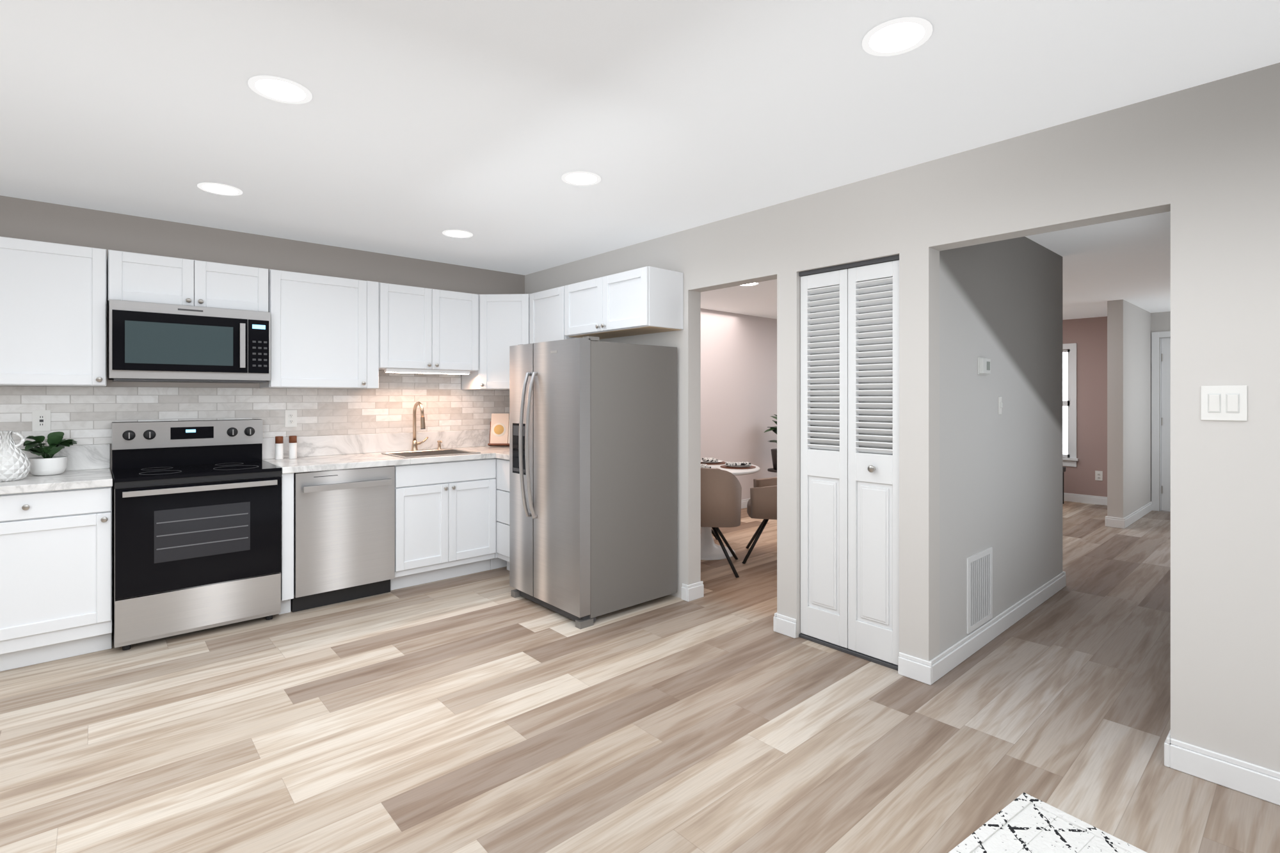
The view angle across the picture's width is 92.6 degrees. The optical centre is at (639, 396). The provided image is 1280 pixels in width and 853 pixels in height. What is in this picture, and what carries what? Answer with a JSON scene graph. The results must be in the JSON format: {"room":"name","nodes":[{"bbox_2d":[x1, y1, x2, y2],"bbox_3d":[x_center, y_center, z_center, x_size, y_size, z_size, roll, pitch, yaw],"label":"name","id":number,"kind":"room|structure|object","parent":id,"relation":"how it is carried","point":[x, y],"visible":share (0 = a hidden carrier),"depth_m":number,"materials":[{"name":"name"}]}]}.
{"room":"kitchen","nodes":[
{"label":"kitchen","id":0,"kind":"room"},
{"bbox_2d":[0,501,1279,852],"bbox_3d":[2.086,1.390,2.784,12.600,0.100,8.530,0,0,-42],"label":"floor","id":1,"kind":"structure","parent":0,"point":[461,714],"depth_m":2.43,"materials":[{"name":"brown wood"}]},
{"bbox_2d":[0,486,111,671],"bbox_3d":[-3.178,0.903,3.188,0.632,0.874,0.646,0,0,-42],"label":"base cabinet","id":2,"kind":"object","parent":1,"relation":"on","point":[56,546],"visible":0.98,"depth_m":3.05,"materials":[{"name":"white wood"}]},
{"bbox_2d":[0,429,509,494],"bbox_3d":[-1.951,0.372,3.943,3.467,0.184,1.155,0,0,-42],"label":"countertop","id":3,"kind":"structure","parent":2,"relation":"on","point":[88,466],"depth_m":4.21,"materials":[{"name":"stone"}]},
{"bbox_2d":[0,430,30,481],"bbox_3d":[-3.216,0.299,3.094,0.188,0.250,0.188,0,0,-42],"label":"ceramic vase","id":4,"kind":"object","parent":3,"relation":"on","point":[15,464],"visible":1,"depth_m":3.07,"materials":[{"name":"white ceramic"}]},
{"bbox_2d":[21,431,77,476],"bbox_3d":[-3.223,0.309,3.337,0.227,0.229,0.209,0,0,-42],"label":"potted plant","id":5,"kind":"object","parent":3,"relation":"on","point":[47,464],"visible":0.99,"depth_m":3.29,"materials":[{"name":"green plant"}]},
{"bbox_2d":[275,435,296,459],"bbox_3d":[-2.413,0.346,4.168,0.130,0.156,0.048,0,0,-42],"label":"pepper shaker","id":6,"kind":"object","parent":3,"relation":"on","point":[292,440],"visible":1,"depth_m":4.16,"materials":[{"name":"white ceramic"}]},
{"bbox_2d":[410,401,442,451],"bbox_3d":[-1.635,0.231,4.769,0.250,0.387,0.212,0,0,-42],"label":"gooseneck faucet","id":7,"kind":"object","parent":3,"relation":"on","point":[414,446],"visible":0.96,"depth_m":4.75,"materials":[{"name":"brown metal"}]},
{"bbox_2d":[381,448,480,458],"bbox_3d":[-1.562,0.440,4.576,0.574,0.043,0.459,0,0,-42],"label":"sink basin","id":8,"kind":"object","parent":3,"relation":"in","point":[428,453],"visible":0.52,"depth_m":4.71,"materials":[{"name":"metal"}]},
{"bbox_2d":[487,413,509,446],"bbox_3d":[-1.118,0.281,5.185,0.320,0.276,0.117,0,0,-2],"label":"cookbook","id":9,"kind":"object","parent":3,"relation":"on","point":[499,431],"visible":0.65,"depth_m":5.19,"materials":[{"name":"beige paper"}]},
{"bbox_2d":[112,419,281,650],"bbox_3d":[-2.631,0.746,3.632,0.762,1.188,0.693,0,0,-42],"label":"stove","id":10,"kind":"object","parent":1,"relation":"on","point":[196,504],"visible":1,"depth_m":3.46,"materials":[{"name":"silver metal"}]},
{"bbox_2d":[278,472,293,614],"bbox_3d":[-2.349,0.903,3.949,0.066,0.874,0.616,0,0,-42],"label":"cabinet end panel","id":11,"kind":"object","parent":1,"relation":"on","point":[287,572],"visible":0.39,"depth_m":3.72,"materials":[{"name":"white wood"}]},
{"bbox_2d":[290,465,394,612],"bbox_3d":[-2.073,0.903,4.149,0.598,0.873,0.666,0,0,-42],"label":"dishwasher","id":12,"kind":"object","parent":1,"relation":"on","point":[344,519],"visible":0.87,"depth_m":3.92,"materials":[{"name":"grey metal"}]},
{"bbox_2d":[390,458,495,590],"bbox_3d":[-1.573,0.903,4.622,0.760,0.874,0.646,0,0,-42],"label":"base cabinet","id":13,"kind":"object","parent":1,"relation":"on","point":[445,512],"visible":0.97,"depth_m":4.39,"materials":[{"name":"white wood"}]},
{"bbox_2d":[496,458,509,570],"bbox_3d":[-0.702,0.903,4.663,0.644,0.874,0.547,0,0,-42],"label":"base cabinet","id":14,"kind":"object","parent":1,"relation":"on","point":[502,466],"visible":0.05,"depth_m":4.59,"materials":[{"name":"white wood"}]},
{"bbox_2d":[509,336,677,629],"bbox_3d":[-0.343,0.494,4.046,0.878,1.692,0.794,0,0,-42],"label":"refrigerator","id":15,"kind":"object","parent":1,"relation":"on","point":[593,422],"visible":1,"depth_m":3.76,"materials":[{"name":"grey metal"}]},
{"bbox_2d":[711,529,717,540],"bbox_3d":[0.381,0.939,5.906,0.587,0.818,0.604,0,0,-22],"label":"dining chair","id":16,"kind":"object","parent":1,"relation":"on","point":[712,531],"visible":0.02,"depth_m":5.74,"materials":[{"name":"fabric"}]},
{"bbox_2d":[700,467,741,577],"bbox_3d":[0.499,0.939,4.793,0.587,0.818,0.604,0,0,8],"label":"dining chair","id":17,"kind":"object","parent":1,"relation":"on","point":[720,489],"visible":0.56,"depth_m":4.52,"materials":[{"name":"fabric"}]},
{"bbox_2d":[700,461,760,559],"bbox_3d":[0.570,0.970,5.258,0.910,0.740,0.910,0,0,-42],"label":"dining table","id":18,"kind":"object","parent":1,"relation":"on","point":[710,550],"visible":0.29,"depth_m":5.14,"materials":[{"name":"white"}]},
{"bbox_2d":[700,457,755,469],"bbox_3d":[0.570,0.580,5.258,0.680,0.039,0.679,0,0,-32],"label":"plates","id":19,"kind":"object","parent":18,"relation":"on","point":[704,461],"visible":0.7,"depth_m":5.17,"materials":[{"name":"white ceramic"}]},
{"bbox_2d":[741,476,776,563],"bbox_3d":[1.172,0.939,5.092,0.604,0.818,0.587,0,0,13],"label":"dining chair","id":20,"kind":"object","parent":1,"relation":"on","point":[762,503],"visible":0.43,"depth_m":4.86,"materials":[{"name":"fabric"}]},
{"bbox_2d":[764,414,776,472],"bbox_3d":[1.718,0.775,7.391,0.405,1.130,0.469,0,0,-42],"label":"potted plant","id":21,"kind":"object","parent":1,"relation":"on","point":[774,451],"visible":0.15,"depth_m":7.37,"materials":[{"name":"green plant"}]},
{"bbox_2d":[948,792,1147,852],"bbox_3d":[1.263,1.327,0.561,1.700,0.025,2.400,0,0,-35],"label":"rug","id":22,"kind":"object","parent":1,"relation":"on","point":[1028,824],"visible":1,"depth_m":1.84,"materials":[{"name":"white fabric"}]},
{"bbox_2d":[1062,467,1065,503],"bbox_3d":[5.025,0.865,7.672,0.440,0.950,0.440,0,0,-42],"label":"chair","id":23,"kind":"object","parent":1,"relation":"on","point":[1064,468],"visible":0.12,"depth_m":7.64,"materials":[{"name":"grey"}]},
{"bbox_2d":[0,0,1279,319],"bbox_3d":[2.086,-1.095,2.784,12.600,0.210,8.530,0,0,-42],"label":"ceiling","id":24,"kind":"structure","parent":0,"point":[422,120],"depth_m":2.27,"materials":[{"name":"grey paint"}]},
{"bbox_2d":[197,182,242,195],"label":"recessed light","id":25,"kind":"object","parent":24,"relation":"in","point":[216,188],"depth_m":3.23,"materials":[{"name":"white plastic"}]},
{"bbox_2d":[247,75,312,104],"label":"recessed light","id":26,"kind":"object","parent":24,"relation":"in","point":[275,90],"depth_m":2.18,"materials":[{"name":"white plastic"}]},
{"bbox_2d":[442,229,472,238],"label":"recessed light","id":27,"kind":"object","parent":24,"relation":"in","point":[457,233],"depth_m":4.11,"materials":[{"name":"white plastic"}]},
{"bbox_2d":[561,170,600,185],"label":"recessed light","id":28,"kind":"object","parent":24,"relation":"in","point":[578,178],"depth_m":3.07,"materials":[{"name":"white plastic"}]},
{"bbox_2d":[862,16,933,56],"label":"recessed light","id":29,"kind":"object","parent":24,"relation":"in","point":[893,37],"depth_m":1.86,"materials":[{"name":"white plastic"}]},
{"bbox_2d":[0,62,1279,772],"bbox_3d":[1.988,0.120,2.743,12.240,2.440,8.440,0,0,-42],"label":"wall","id":30,"kind":"structure","parent":0,"point":[974,479],"depth_m":3.01,"materials":[{"name":"beige paint"}]},
{"bbox_2d":[0,236,106,386],"bbox_3d":[-3.281,-0.440,3.290,0.614,0.760,0.356,0,0,-42],"label":"upper cabinet","id":31,"kind":"object","parent":30,"relation":"attached to","point":[53,296],"visible":1,"depth_m":3.24,"materials":[{"name":"white wood"}]},
{"bbox_2d":[106,249,268,312],"bbox_3d":[-2.758,-0.677,3.757,0.776,0.285,0.356,0,0,-42],"label":"upper cabinet","id":32,"kind":"object","parent":30,"relation":"attached to","point":[131,276],"visible":0.93,"depth_m":3.61,"materials":[{"name":"white wood"}]},
{"bbox_2d":[108,299,270,383],"bbox_3d":[-2.733,-0.311,3.728,0.768,0.442,0.432,0,0,-42],"label":"over-the-range microwave","id":33,"kind":"object","parent":32,"relation":"attached to","point":[148,342],"visible":1,"depth_m":3.56,"materials":[{"name":"silver metal"}]},
{"bbox_2d":[0,369,509,447],"bbox_3d":[-1.950,0.037,3.943,3.468,0.482,1.158,0,0,-42],"label":"tile backsplash","id":34,"kind":"structure","parent":30,"relation":"attached to","point":[86,415],"depth_m":4.19,"materials":[{"name":"grey tile"}]},
{"bbox_2d":[32,410,50,431],"bbox_3d":[-3.365,0.135,3.436,0.072,0.117,0.010,0,0,-42],"label":"outlet","id":35,"kind":"object","parent":34,"relation":"attached to","point":[41,420],"depth_m":3.43,"materials":[{"name":"white plastic"}]},
{"bbox_2d":[284,410,296,427],"bbox_3d":[-2.437,0.153,4.266,0.071,0.115,0.010,0,0,-42],"label":"outlet","id":36,"kind":"object","parent":34,"relation":"attached to","point":[290,416],"depth_m":4.26,"materials":[{"name":"white plastic"}]},
{"bbox_2d":[259,269,378,389],"bbox_3d":[-2.211,-0.440,4.246,0.679,0.760,0.356,0,0,-42],"label":"upper cabinet","id":37,"kind":"object","parent":30,"relation":"attached to","point":[324,329],"visible":0.97,"depth_m":4.12,"materials":[{"name":"white wood"}]},
{"bbox_2d":[378,282,478,371],"bbox_3d":[-1.670,-0.512,4.730,0.768,0.615,0.356,0,0,-42],"label":"upper cabinet","id":38,"kind":"object","parent":30,"relation":"attached to","point":[422,328],"visible":1,"depth_m":4.59,"materials":[{"name":"white wood"}]},
{"bbox_2d":[384,368,469,374],"bbox_3d":[-1.608,-0.191,4.656,0.650,0.028,0.045,0,0,-42],"label":"light","id":39,"kind":"object","parent":38,"relation":"attached to","point":[395,370],"visible":1,"depth_m":4.62,"materials":[{"name":"white plastic"}]},
{"bbox_2d":[461,293,529,389],"bbox_3d":[-1.071,-0.440,5.095,0.620,0.760,0.610,0,0,-42],"label":"upper cabinet","id":40,"kind":"object","parent":30,"relation":"attached to","point":[504,319],"visible":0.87,"depth_m":4.87,"materials":[{"name":"white wood"}]},
{"bbox_2d":[529,286,576,343],"bbox_3d":[-0.609,-0.440,4.776,0.356,0.760,0.477,0,0,-42],"label":"upper cabinet","id":41,"kind":"object","parent":30,"relation":"attached to","point":[547,306],"visible":0.25,"depth_m":4.67,"materials":[{"name":"white wood"}]},
{"bbox_2d":[564,266,683,339],"bbox_3d":[-0.146,-0.630,4.258,0.356,0.379,0.902,0,0,-42],"label":"upper cabinet","id":42,"kind":"object","parent":30,"relation":"attached to","point":[649,299],"visible":1,"depth_m":4.03,"materials":[{"name":"white wood"}]},
{"bbox_2d":[798,254,899,670],"bbox_3d":[1.088,0.323,3.199,0.083,2.034,0.578,0,0,-42],"label":"bifold closet door","id":43,"kind":"structure","parent":30,"relation":"in","point":[850,497],"depth_m":3.19,"materials":[{"name":"white wood"}]},
{"bbox_2d":[967,547,992,634],"bbox_3d":[1.822,1.030,3.273,0.350,0.390,0.008,0,0,-42],"label":"air vent","id":44,"kind":"object","parent":30,"relation":"in","point":[979,565],"visible":1,"depth_m":3.26,"materials":[{"name":"white metal"}]},
{"bbox_2d":[681,492,1279,805],"bbox_3d":[4.126,1.288,4.541,6.416,0.105,8.030,0,0,-42],"label":"baseboard","id":45,"kind":"structure","parent":30,"relation":"attached to","point":[1251,779],"depth_m":2.92,"materials":[{"name":"white wood"}]},
{"bbox_2d":[977,357,990,375],"bbox_3d":[1.823,-0.162,3.261,0.175,0.091,0.027,0,0,-42],"label":"thermostat","id":46,"kind":"object","parent":30,"relation":"attached to","point":[984,366],"depth_m":3.26,"materials":[{"name":"white plastic"}]},
{"bbox_2d":[998,396,1002,414],"bbox_3d":[2.006,0.050,3.424,0.061,0.096,0.027,0,0,-42],"label":"switch","id":47,"kind":"object","parent":30,"relation":"attached to","point":[1000,404],"depth_m":3.47,"materials":[{"name":"white plastic"}]},
{"bbox_2d":[1062,343,1078,467],"bbox_3d":[5.196,0.105,8.187,0.130,1.570,1.140,0,0,-42],"label":"room window","id":48,"kind":"structure","parent":30,"relation":"in","point":[1069,356],"depth_m":7.84,"materials":[{"name":"white glass"}]},
{"bbox_2d":[1095,470,1102,480],"bbox_3d":[5.697,0.980,7.589,0.009,0.118,0.074,0,0,-42],"label":"room outlet","id":49,"kind":"object","parent":30,"relation":"attached to","point":[1098,474],"visible":1,"depth_m":7.58,"materials":[{"name":"white plastic"}]},
{"bbox_2d":[1151,330,1170,511],"bbox_3d":[6.393,0.290,6.866,0.120,2.100,0.987,0,0,-41],"label":"front door","id":50,"kind":"structure","parent":30,"relation":"in","point":[1165,344],"depth_m":7.16,"materials":[{"name":"white wood"}]},
{"bbox_2d":[1200,385,1247,421],"bbox_3d":[2.010,0.022,2.106,0.014,0.120,0.116,0,0,-42],"label":"switch plate","id":51,"kind":"object","parent":30,"relation":"attached to","point":[1217,402],"visible":1,"depth_m":2.11,"materials":[{"name":"white plastic"}]}
]}

